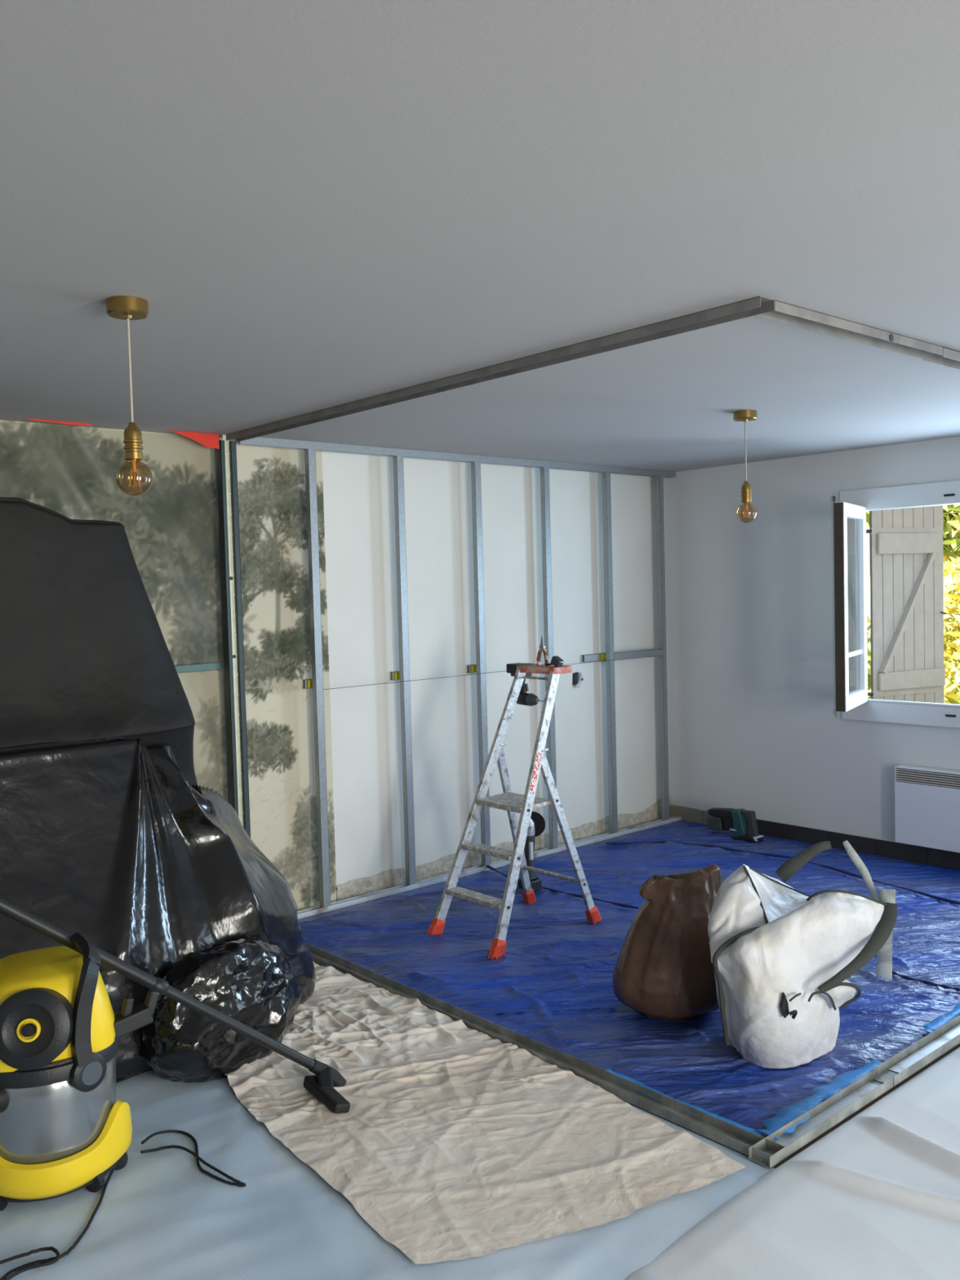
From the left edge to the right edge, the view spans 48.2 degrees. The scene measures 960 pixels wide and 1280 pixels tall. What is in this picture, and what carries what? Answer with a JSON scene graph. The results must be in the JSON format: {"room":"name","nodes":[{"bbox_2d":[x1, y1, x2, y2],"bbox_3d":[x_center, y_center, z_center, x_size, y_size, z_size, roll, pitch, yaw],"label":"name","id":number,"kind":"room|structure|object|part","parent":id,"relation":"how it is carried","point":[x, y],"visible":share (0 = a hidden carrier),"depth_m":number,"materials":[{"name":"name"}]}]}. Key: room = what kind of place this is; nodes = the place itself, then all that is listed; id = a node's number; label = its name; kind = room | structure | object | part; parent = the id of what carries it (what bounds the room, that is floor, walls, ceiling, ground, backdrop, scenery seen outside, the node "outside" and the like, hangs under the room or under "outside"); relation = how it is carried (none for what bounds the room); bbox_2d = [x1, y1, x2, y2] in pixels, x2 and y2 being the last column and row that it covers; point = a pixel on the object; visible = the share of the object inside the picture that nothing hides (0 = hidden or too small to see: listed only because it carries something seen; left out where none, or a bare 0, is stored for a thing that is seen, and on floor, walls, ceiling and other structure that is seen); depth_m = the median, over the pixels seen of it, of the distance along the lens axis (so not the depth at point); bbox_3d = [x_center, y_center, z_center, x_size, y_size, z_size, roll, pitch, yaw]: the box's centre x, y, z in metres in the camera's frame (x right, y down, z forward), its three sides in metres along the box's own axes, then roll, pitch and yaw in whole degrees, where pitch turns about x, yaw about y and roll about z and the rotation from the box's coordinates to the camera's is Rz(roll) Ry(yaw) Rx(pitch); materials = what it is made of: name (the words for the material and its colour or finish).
{"room":"room under renovation","nodes":[
{"label":"room under renovation","id":0,"kind":"room"},
{"bbox_2d":[0,0,959,471],"bbox_3d":[0.710,-1.096,2.184,8.760,0.350,8.100,-4,4,-41],"label":"ceiling","id":1,"kind":"structure","parent":0,"point":[313,206],"depth_m":2.29,"materials":[{"name":"paint"}]},
{"bbox_2d":[25,417,93,426],"bbox_3d":[-1.867,-0.966,4.771,0.300,0.013,0.003,-4,4,-41],"label":"film","id":2,"kind":"object","parent":1,"relation":"attached to","point":[36,420],"visible":1,"depth_m":4.78,"materials":[{"name":"red"}]},
{"bbox_2d":[106,296,150,495],"bbox_3d":[-0.940,-0.650,2.893,0.108,0.520,0.108,-4,4,-41],"label":"pendant lamp","id":3,"kind":"object","parent":1,"relation":"hanging from","point":[123,308],"visible":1,"depth_m":2.88,"materials":[{"name":"gold metal"}]},
{"bbox_3d":[-0.942,-0.722,2.890,0.007,0.295,0.007,-4,4,-41],"label":"cord","id":4,"kind":"part","parent":3,"relation":"part of","materials":[{"name":"white fabric"}]},
{"bbox_2d":[123,422,142,461],"bbox_3d":[-0.937,-0.537,2.898,0.051,0.102,0.051,-4,4,-41],"label":"socket","id":5,"kind":"object","parent":3,"relation":"attached to","point":[133,442],"depth_m":2.88,"materials":[{"name":"gold metal"}]},
{"bbox_2d":[169,430,219,448],"bbox_3d":[-1.380,-0.967,5.187,0.260,0.072,0.003,-4,4,-41],"label":"film","id":6,"kind":"object","parent":1,"relation":"attached to","point":[207,440],"visible":1,"depth_m":5.22,"materials":[{"name":"red plastic"}]},
{"bbox_2d":[235,436,675,478],"bbox_3d":[0.086,-1.088,6.513,3.460,0.040,0.040,-4,4,-41],"label":"track","id":7,"kind":"object","parent":1,"relation":"attached to","point":[257,442],"visible":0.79,"depth_m":6.22,"materials":[{"name":"metal"}]},
{"bbox_2d":[226,296,774,441],"bbox_3d":[-0.210,-0.975,4.177,0.070,0.030,3.080,-4,4,-41],"label":"ceiling track","id":8,"kind":"object","parent":1,"relation":"attached to","point":[757,305],"visible":1,"depth_m":3.70,"materials":[{"name":"metal"}]},
{"bbox_2d":[733,409,756,518],"bbox_3d":[1.248,-0.809,5.039,0.108,0.520,0.108,-1,3,14],"label":"pendant lamp","id":9,"kind":"object","parent":1,"relation":"hanging from","point":[744,415],"visible":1,"depth_m":5.02,"materials":[{"name":"gold glass"}]},
{"bbox_3d":[1.246,-0.882,5.035,0.007,0.295,0.007,-1,3,14],"label":"cord","id":10,"kind":"part","parent":9,"relation":"part of","materials":[{"name":"white plastic"}]},
{"bbox_2d":[740,480,751,502],"bbox_3d":[1.251,-0.696,5.044,0.051,0.102,0.051,-1,3,14],"label":"socket","id":11,"kind":"object","parent":9,"relation":"attached to","point":[746,491],"depth_m":5.03,"materials":[{"name":"gold metal"}]},
{"bbox_2d":[754,300,945,359],"bbox_3d":[1.206,-0.977,3.416,1.043,0.030,0.073,-4,4,-41],"label":"ceiling track","id":12,"kind":"object","parent":1,"relation":"attached to","point":[784,313],"visible":0.95,"depth_m":3.37,"materials":[{"name":"metal"}]},
{"bbox_2d":[922,346,959,369],"bbox_3d":[2.495,-1.061,4.554,2.440,0.033,0.073,-4,4,-41],"label":"ceiling track","id":13,"kind":"object","parent":1,"relation":"attached to","point":[950,357],"visible":0.93,"depth_m":3.82,"materials":[{"name":"metal"}]},
{"bbox_2d":[0,820,959,1279],"bbox_3d":[0.805,1.620,2.332,8.620,0.148,7.900,-4,4,-41],"label":"floor","id":14,"kind":"structure","parent":0,"point":[158,1216],"depth_m":2.89,"materials":[{"name":"grey concrete"}]},
{"bbox_2d":[0,1164,117,1279],"bbox_3d":[-1.093,1.567,2.893,0.175,0.033,0.532,0,3,22],"label":"power cable","id":15,"kind":"object","parent":14,"relation":"on","point":[21,1268],"visible":1,"depth_m":2.75,"materials":[{"name":"black rubber"}]},
{"bbox_2d":[0,932,159,1210],"bbox_3d":[-1.284,1.224,3.135,0.463,0.707,0.539,0,3,35],"label":"vacuum cleaner","id":16,"kind":"object","parent":14,"relation":"on","point":[64,1126],"visible":1,"depth_m":3.00,"materials":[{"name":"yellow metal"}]},
{"bbox_3d":[-1.234,1.067,2.934,0.036,0.037,0.025,-2,3,-5],"label":"dial knob","id":17,"kind":"part","parent":16,"relation":"part of","materials":[{"name":"black plastic"}]},
{"bbox_3d":[-1.238,1.074,2.977,0.212,0.219,0.116,-2,3,-6],"label":"dial plate","id":18,"kind":"part","parent":16,"relation":"part of","materials":[{"name":"black plastic"}]},
{"bbox_3d":[-1.274,1.360,3.165,0.394,0.300,0.394,-4,4,-41],"label":"tank","id":19,"kind":"part","parent":16,"relation":"part of","materials":[{"name":"grey metal"}]},
{"bbox_3d":[-1.134,1.028,3.096,0.084,0.320,0.234,-2,3,-19],"label":"carry handle","id":20,"kind":"part","parent":16,"relation":"part of","materials":[{"name":"black plastic"}]},
{"bbox_2d":[0,737,315,1083],"bbox_3d":[-1.759,0.961,4.024,2.521,1.177,1.279,-4,4,-41],"label":"plastic sheeting","id":21,"kind":"object","parent":14,"relation":"on","point":[109,843],"visible":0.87,"depth_m":3.89,"materials":[{"name":"black plastic"}]},
{"bbox_2d":[0,497,197,786],"bbox_3d":[-2.053,0.081,4.015,1.934,1.231,0.898,-4,4,-41],"label":"hood","id":22,"kind":"object","parent":21,"relation":"on","point":[85,656],"visible":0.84,"depth_m":4.01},
{"bbox_2d":[140,1129,245,1186],"bbox_3d":[-0.866,1.541,3.189,0.169,0.043,0.448,-4,4,-41],"label":"power cable","id":23,"kind":"object","parent":14,"relation":"on","point":[238,1183],"visible":1,"depth_m":3.23,"materials":[{"name":"black rubber"}]},
{"bbox_2d":[214,435,250,837],"bbox_3d":[-1.234,0.220,5.390,0.083,2.500,0.068,-4,4,-41],"label":"post","id":24,"kind":"object","parent":14,"relation":"on","point":[225,457],"visible":0.82,"depth_m":5.36,"materials":[{"name":"metal"}]},
{"bbox_2d":[224,960,746,1264],"bbox_3d":[-0.430,1.494,3.884,1.005,0.034,2.706,-4,3,-36],"label":"sheet","id":25,"kind":"object","parent":14,"relation":"on","point":[455,1141],"visible":0.79,"depth_m":3.31,"materials":[{"name":"beige fabric"}]},
{"bbox_2d":[0,896,350,1113],"bbox_3d":[-0.921,1.110,3.284,1.160,0.911,0.235,-3,3,-31],"label":"tube","id":26,"kind":"object","parent":25,"relation":"on","point":[321,1085],"visible":0.94,"depth_m":3.41,"materials":[{"name":"black plastic"}]},
{"bbox_2d":[141,937,302,1082],"bbox_3d":[-0.928,1.316,3.892,0.619,0.436,0.373,-4,4,-41],"label":"bag","id":27,"kind":"object","parent":25,"relation":"on","point":[251,981],"visible":0.89,"depth_m":3.75,"materials":[{"name":"black plastic"}]},
{"bbox_2d":[297,815,681,919],"bbox_3d":[0.152,1.373,6.629,3.460,0.029,0.042,-4,4,-41],"label":"track","id":28,"kind":"object","parent":14,"relation":"on","point":[424,882],"visible":0.64,"depth_m":6.37,"materials":[{"name":"metal"}]},
{"bbox_2d":[304,448,330,907],"bbox_3d":[-0.861,0.212,5.705,0.046,2.466,0.036,-4,4,-41],"label":"stud","id":29,"kind":"object","parent":28,"relation":"on","point":[309,454],"visible":1,"depth_m":5.69,"materials":[{"name":"metal"}]},
{"bbox_2d":[323,659,613,689],"bbox_3d":[0.038,0.198,6.471,2.320,0.015,0.004,-4,4,-41],"label":"rod","id":30,"kind":"object","parent":29,"relation":"attached to","point":[610,660],"visible":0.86,"depth_m":6.22,"materials":[{"name":"grey metal"}]},
{"bbox_2d":[392,455,416,886],"bbox_3d":[-0.427,0.182,6.088,0.046,2.466,0.036,-4,4,-41],"label":"stud","id":31,"kind":"object","parent":28,"relation":"on","point":[398,472],"visible":1,"depth_m":6.08,"materials":[{"name":"metal"}]},
{"bbox_2d":[471,462,491,866],"bbox_3d":[0.007,0.153,6.470,0.046,2.466,0.036,-4,4,-41],"label":"stud","id":32,"kind":"object","parent":28,"relation":"on","point":[475,466],"visible":0.94,"depth_m":6.45,"materials":[{"name":"metal"}]},
{"bbox_2d":[540,466,558,849],"bbox_3d":[0.442,0.123,6.853,0.046,2.466,0.036,-4,4,-41],"label":"stud","id":33,"kind":"object","parent":28,"relation":"on","point":[544,472],"visible":0.73,"depth_m":6.83,"materials":[{"name":"metal"}]},
{"bbox_2d":[601,471,617,834],"bbox_3d":[0.876,0.093,7.236,0.046,2.466,0.036,-4,4,-41],"label":"stud","id":34,"kind":"object","parent":28,"relation":"on","point":[606,505],"visible":1,"depth_m":7.22,"materials":[{"name":"metal"}]},
{"bbox_2d":[613,648,664,660],"bbox_3d":[1.100,0.099,7.416,0.530,0.050,0.014,-4,4,-41],"label":"rail","id":35,"kind":"object","parent":34,"relation":"attached to","point":[655,652],"visible":1,"depth_m":7.40,"materials":[{"name":"metal"}]},
{"bbox_2d":[655,475,669,821],"bbox_3d":[1.293,0.065,7.603,0.046,2.466,0.036,-4,4,-41],"label":"stud","id":36,"kind":"object","parent":28,"relation":"on","point":[659,480],"visible":1,"depth_m":7.59,"materials":[{"name":"metal"}]},
{"bbox_2d":[306,943,785,1167],"bbox_3d":[-0.141,1.484,4.289,0.070,0.034,3.070,-4,4,-41],"label":"floor track","id":37,"kind":"object","parent":14,"relation":"on","point":[738,1139],"visible":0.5,"depth_m":3.70,"materials":[{"name":"grey metal"}]},
{"bbox_2d":[297,820,959,1137],"bbox_3d":[1.133,1.388,5.506,3.435,0.047,3.032,-4,4,-41],"label":"tarpaulin","id":38,"kind":"object","parent":14,"relation":"on","point":[551,985],"visible":0.59,"depth_m":4.88,"materials":[{"name":"blue plastic"}]},
{"bbox_2d":[426,663,601,959],"bbox_3d":[0.153,0.799,5.331,0.778,1.310,0.563,-4,4,-41],"label":"stepladder","id":39,"kind":"object","parent":38,"relation":"on","point":[512,802],"visible":0.99,"depth_m":5.32,"materials":[{"name":"metal"}]},
{"bbox_3d":[0.004,0.778,5.417,0.612,1.260,0.029,-3,3,-35],"label":"rail","id":40,"kind":"part","parent":39,"relation":"part of","materials":[{"name":"metal"}]},
{"bbox_3d":[0.178,0.959,5.633,0.033,0.863,0.333,0,3,30],"label":"leg","id":41,"kind":"part","parent":39,"relation":"part of","materials":[{"name":"paint"}]},
{"bbox_2d":[506,662,543,706],"bbox_3d":[0.249,0.234,5.587,0.095,0.220,0.225,-4,4,-41],"label":"cordless drill","id":42,"kind":"object","parent":39,"relation":"hanging from","point":[524,698],"visible":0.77,"depth_m":5.59,"materials":[{"name":"black plastic"}]},
{"bbox_3d":[0.222,0.228,5.620,0.046,0.112,0.050,-4,4,-41],"label":"handle","id":43,"kind":"part","parent":42,"relation":"part of","materials":[{"name":"black rubber"}]},
{"bbox_3d":[0.231,0.784,5.160,0.034,1.261,0.626,0,3,34],"label":"rail","id":44,"kind":"part","parent":39,"relation":"part of","materials":[{"name":"metal"}]},
{"bbox_2d":[536,635,549,666],"bbox_3d":[0.319,0.053,5.474,0.023,0.154,0.082,-4,4,-41],"label":"pliers","id":45,"kind":"object","parent":39,"relation":"on","point":[542,646],"visible":1,"depth_m":5.47,"materials":[{"name":"silver metal"}]},
{"bbox_3d":[0.306,0.083,5.491,0.023,0.092,0.042,-4,4,-41],"label":"handle","id":46,"kind":"part","parent":45,"relation":"part of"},
{"bbox_3d":[0.333,0.084,5.461,0.023,0.092,0.042,-4,4,-41],"label":"handle","id":47,"kind":"part","parent":45,"relation":"part of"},
{"bbox_2d":[516,663,571,674],"bbox_3d":[0.326,0.148,5.481,0.130,0.035,0.270,-4,4,-41],"label":"tray","id":48,"kind":"object","parent":39,"relation":"on","point":[531,668],"depth_m":5.41,"materials":[{"name":"red plastic"}]},
{"bbox_2d":[546,655,564,666],"bbox_3d":[0.377,0.108,5.403,0.048,0.057,0.121,-3,3,-31],"label":"tape measure","id":49,"kind":"object","parent":39,"relation":"on","point":[556,660],"visible":1,"depth_m":5.37,"materials":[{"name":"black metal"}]},
{"bbox_3d":[0.431,0.966,5.346,0.327,0.863,0.031,-3,3,-27],"label":"leg","id":50,"kind":"part","parent":39,"relation":"part of","materials":[{"name":"paint"}]},
{"bbox_2d":[518,811,545,891],"bbox_3d":[0.284,1.175,5.992,0.129,0.435,0.114,-4,4,-41],"label":"grinder","id":51,"kind":"object","parent":38,"relation":"on","point":[537,823],"visible":0.62,"depth_m":5.96,"materials":[{"name":"black plastic"}]},
{"bbox_2d":[528,841,533,860],"bbox_3d":[0.283,1.167,5.940,0.023,0.100,0.017,-4,4,-41],"label":"switch","id":52,"kind":"object","parent":51,"relation":"attached to","point":[531,843],"depth_m":5.93,"materials":[{"name":"grey plastic"}]},
{"bbox_2d":[612,863,722,1022],"bbox_3d":[0.753,1.176,4.250,0.439,0.576,0.423,-4,4,-41],"label":"bag","id":53,"kind":"object","parent":38,"relation":"on","point":[664,971],"visible":0.86,"depth_m":4.13,"materials":[{"name":"brown leather"}]},
{"bbox_2d":[605,1068,764,1136],"bbox_3d":[0.639,1.503,3.497,0.060,0.006,0.632,-4,4,-41],"label":"tape","id":54,"kind":"object","parent":38,"relation":"on","point":[751,1130],"visible":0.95,"depth_m":3.46,"materials":[{"name":"blue plastic"}]},
{"bbox_2d":[698,807,764,842],"bbox_3d":[1.659,1.210,7.148,0.088,0.194,0.489,-4,4,-41],"label":"power sander","id":55,"kind":"object","parent":38,"relation":"on","point":[743,822],"visible":1,"depth_m":7.06,"materials":[{"name":"black plastic"}]},
{"bbox_3d":[1.763,1.206,7.029,0.045,0.180,0.117,-4,4,-41],"label":"handle","id":56,"kind":"part","parent":55,"relation":"part of","materials":[{"name":"plastic"}]},
{"bbox_2d":[707,840,897,1068],"bbox_3d":[1.151,1.117,3.840,0.656,0.716,0.612,-1,3,17],"label":"bag","id":57,"kind":"object","parent":38,"relation":"on","point":[783,957],"visible":1,"depth_m":3.70,"materials":[{"name":"grey fabric"}]},
{"bbox_3d":[0.926,1.151,3.857,0.219,0.659,0.277,-1,3,6],"label":"panel","id":58,"kind":"part","parent":57,"relation":"part of","materials":[{"name":"white fabric"}]},
{"bbox_3d":[1.193,1.141,4.014,0.625,0.649,0.259,-1,3,17],"label":"panel","id":59,"kind":"part","parent":57,"relation":"part of","materials":[{"name":"white fabric"}]},
{"bbox_3d":[1.117,0.911,3.954,0.338,0.197,0.149,-3,3,-36],"label":"panel","id":60,"kind":"part","parent":57,"relation":"part of","materials":[{"name":"white fabric"}]},
{"bbox_3d":[1.041,1.246,3.571,0.027,0.033,0.023,-4,4,-41],"label":"tie cord","id":61,"kind":"part","parent":57,"relation":"part of","materials":[{"name":"black fabric"}]},
{"bbox_3d":[1.052,1.192,3.583,0.057,0.019,0.011,-3,3,-34],"label":"tie cord","id":62,"kind":"part","parent":57,"relation":"part of","materials":[{"name":"grey fabric"}]},
{"bbox_3d":[1.147,1.183,3.788,0.604,0.590,0.349,-4,4,-41],"label":"panel","id":63,"kind":"part","parent":57,"relation":"part of","materials":[{"name":"white fabric"}]},
{"bbox_3d":[1.180,1.242,3.674,0.027,0.118,0.214,1,4,42],"label":"tie cord","id":64,"kind":"part","parent":57,"relation":"part of","materials":[{"name":"grey fabric"}]},
{"bbox_2d":[755,1059,881,1139],"bbox_3d":[1.123,1.486,3.506,0.703,0.006,0.100,-4,4,-44],"label":"tape","id":65,"kind":"object","parent":38,"relation":"on","point":[785,1115],"visible":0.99,"depth_m":3.47,"materials":[{"name":"blue plastic"}]},
{"bbox_2d":[919,1003,959,1032],"bbox_3d":[1.936,1.430,4.230,0.761,0.007,0.068,-4,4,-41],"label":"tape","id":66,"kind":"object","parent":38,"relation":"on","point":[940,1020],"visible":0.94,"depth_m":4.07,"materials":[{"name":"blue plastic"}]},
{"bbox_2d":[623,1046,959,1279],"bbox_3d":[2.518,1.474,2.565,5.910,0.078,3.064,-4,4,-41],"label":"plastic sheet","id":67,"kind":"object","parent":14,"relation":"on","point":[877,1197],"depth_m":2.87,"materials":[{"name":"white plastic"}]},
{"bbox_2d":[748,1067,893,1168],"bbox_3d":[1.095,1.492,3.379,0.750,0.034,0.072,-4,4,-41],"label":"floor track","id":68,"kind":"object","parent":14,"relation":"on","point":[829,1113],"visible":1,"depth_m":3.37,"materials":[{"name":"metal"}]},
{"bbox_2d":[871,1014,959,1086],"bbox_3d":[1.964,1.429,4.145,1.630,0.034,0.078,-4,4,-41],"label":"floor track","id":69,"kind":"object","parent":14,"relation":"on","point":[913,1058],"visible":1,"depth_m":3.79,"materials":[{"name":"metal"}]},
{"bbox_2d":[321,451,669,896],"bbox_3d":[-1.784,0.268,5.151,8.200,2.520,0.200,-4,4,-41],"label":"wall","id":70,"kind":"structure","parent":0,"point":[359,513],"depth_m":6.52,"materials":[{"name":"paint"}]},
{"bbox_2d":[0,419,337,911],"bbox_3d":[-1.739,0.261,5.058,2.445,2.500,0.001,-4,4,-41],"label":"wallpaper","id":71,"kind":"structure","parent":70,"relation":"attached to","point":[169,521],"depth_m":5.46,"materials":[{"name":"paper"}]},
{"bbox_2d":[174,662,220,672],"bbox_3d":[-1.733,0.159,5.024,1.120,0.037,0.038,-4,4,-41],"label":"rail","id":72,"kind":"object","parent":70,"relation":"attached to","point":[214,665],"visible":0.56,"depth_m":5.30,"materials":[{"name":"silver"}]},
{"bbox_2d":[302,678,312,688],"bbox_3d":[-0.891,0.234,5.744,0.085,0.048,0.089,-4,4,-41],"label":"bracket","id":73,"kind":"object","parent":70,"relation":"attached to","point":[308,682],"visible":0.7,"depth_m":5.73,"materials":[{"name":"yellow"}]},
{"bbox_2d":[390,671,399,680],"bbox_3d":[-0.456,0.204,6.127,0.085,0.048,0.089,-4,4,-41],"label":"bracket","id":74,"kind":"object","parent":70,"relation":"attached to","point":[396,674],"visible":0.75,"depth_m":6.11,"materials":[{"name":"yellow"}]},
{"bbox_2d":[467,664,476,673],"bbox_3d":[-0.022,0.175,6.509,0.085,0.048,0.089,-4,4,-41],"label":"bracket","id":75,"kind":"object","parent":70,"relation":"attached to","point":[473,668],"visible":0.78,"depth_m":6.50,"materials":[{"name":"yellow plastic"}]},
{"bbox_2d":[336,798,670,901],"bbox_3d":[0.298,1.291,6.874,2.900,0.155,0.008,-4,4,-41],"label":"trim","id":76,"kind":"structure","parent":70,"relation":"attached to","point":[388,878],"depth_m":6.54,"materials":[{"name":"paint"}]},
{"bbox_2d":[572,671,582,688],"bbox_3d":[0.656,0.266,7.149,0.085,0.105,0.030,-4,4,-41],"label":"outlet box","id":77,"kind":"object","parent":70,"relation":"attached to","point":[575,674],"visible":1,"depth_m":7.14,"materials":[{"name":"black plastic"}]},
{"bbox_2d":[581,653,605,662],"bbox_3d":[0.793,0.119,7.227,0.230,0.048,0.089,-4,4,-41],"label":"bracket","id":78,"kind":"object","parent":70,"relation":"attached to","point":[600,656],"visible":0.91,"depth_m":7.23,"materials":[{"name":"silver metal"}]},
{"bbox_2d":[663,436,959,853],"bbox_3d":[3.852,0.119,5.119,0.220,2.520,7.700,-4,4,-41],"label":"wall","id":79,"kind":"structure","parent":0,"point":[753,724],"depth_m":7.10,"materials":[{"name":"paint"}]},
{"bbox_2d":[670,804,959,870],"bbox_3d":[3.884,1.315,5.000,0.012,0.100,7.532,-4,4,-41],"label":"baseboard","id":80,"kind":"structure","parent":79,"relation":"attached to","point":[932,856],"depth_m":6.75,"materials":[{"name":"tile"}]},
{"bbox_2d":[832,480,959,728],"bbox_3d":[2.578,-0.187,5.958,0.672,1.420,1.654,-4,4,-41],"label":"window","id":81,"kind":"structure","parent":79,"relation":"in","point":[850,507],"depth_m":6.40,"materials":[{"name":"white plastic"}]},
{"bbox_3d":[2.254,-0.215,6.732,0.012,1.420,0.045,-4,4,-41],"label":"casing","id":82,"kind":"part","parent":81,"relation":"part of","materials":[{"name":"paint"}]},
{"bbox_3d":[2.194,-0.200,6.341,0.056,1.190,0.585,0,3,31],"label":"casement sash","id":83,"kind":"part","parent":81,"relation":"part of","materials":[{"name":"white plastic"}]},
{"bbox_2d":[866,505,946,703],"bbox_3d":[2.773,-0.210,6.965,0.664,1.580,0.075,-3,3,-23],"label":"window shutter","id":84,"kind":"object","parent":81,"relation":"attached to","point":[906,550],"visible":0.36,"depth_m":6.96,"materials":[{"name":"beige paint"}]},
{"bbox_2d":[894,764,959,853],"bbox_3d":[2.925,0.994,6.008,0.086,0.458,1.228,-4,4,-41],"label":"heater","id":85,"kind":"object","parent":79,"relation":"attached to","point":[927,800],"visible":1,"depth_m":6.29,"materials":[{"name":"white metal"}]},
{"bbox_2d":[895,768,959,788],"bbox_3d":[2.898,0.816,5.979,0.026,0.074,1.208,-4,4,-41],"label":"grille","id":86,"kind":"object","parent":85,"relation":"attached to","point":[920,778],"depth_m":6.29,"materials":[{"name":"white metal"}]},
{"label":"outside","id":87,"kind":"structure","parent":0,"visible":0},
{"bbox_3d":[11.227,1.051,16.519,25.770,0.150,28.000,-4,4,-41],"label":"ground","id":88,"kind":"structure","parent":87,"visible":0},
{"bbox_2d":[866,607,871,698],"bbox_3d":[3.408,0.586,10.068,1.198,1.984,1.003,-4,4,-41],"label":"shrub","id":89,"kind":"object","parent":88,"relation":"on","point":[868,642],"visible":0.02,"depth_m":9.83,"materials":[{"name":"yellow plant"}]},
{"bbox_2d":[866,504,959,562],"bbox_3d":[6.961,-1.467,14.015,2.980,5.448,5.199,-4,4,-41],"label":"tree","id":90,"kind":"object","parent":88,"relation":"on","point":[951,513],"visible":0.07,"depth_m":13.89,"materials":[{"name":"green plant"}]},
{"bbox_2d":[866,573,959,703],"bbox_3d":[7.948,0.052,16.203,0.200,2.150,6.500,-4,4,-41],"label":"wall","id":91,"kind":"structure","parent":88,"relation":"on","point":[868,577],"depth_m":17.73,"materials":[{"name":"white paint"}]},
{"bbox_2d":[943,556,959,704],"bbox_3d":[5.782,0.129,11.273,2.295,2.650,2.842,-4,4,-41],"label":"shrub","id":92,"kind":"object","parent":88,"relation":"on","point":[951,578],"visible":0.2,"depth_m":11.12,"materials":[{"name":"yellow plant"}]}
]}

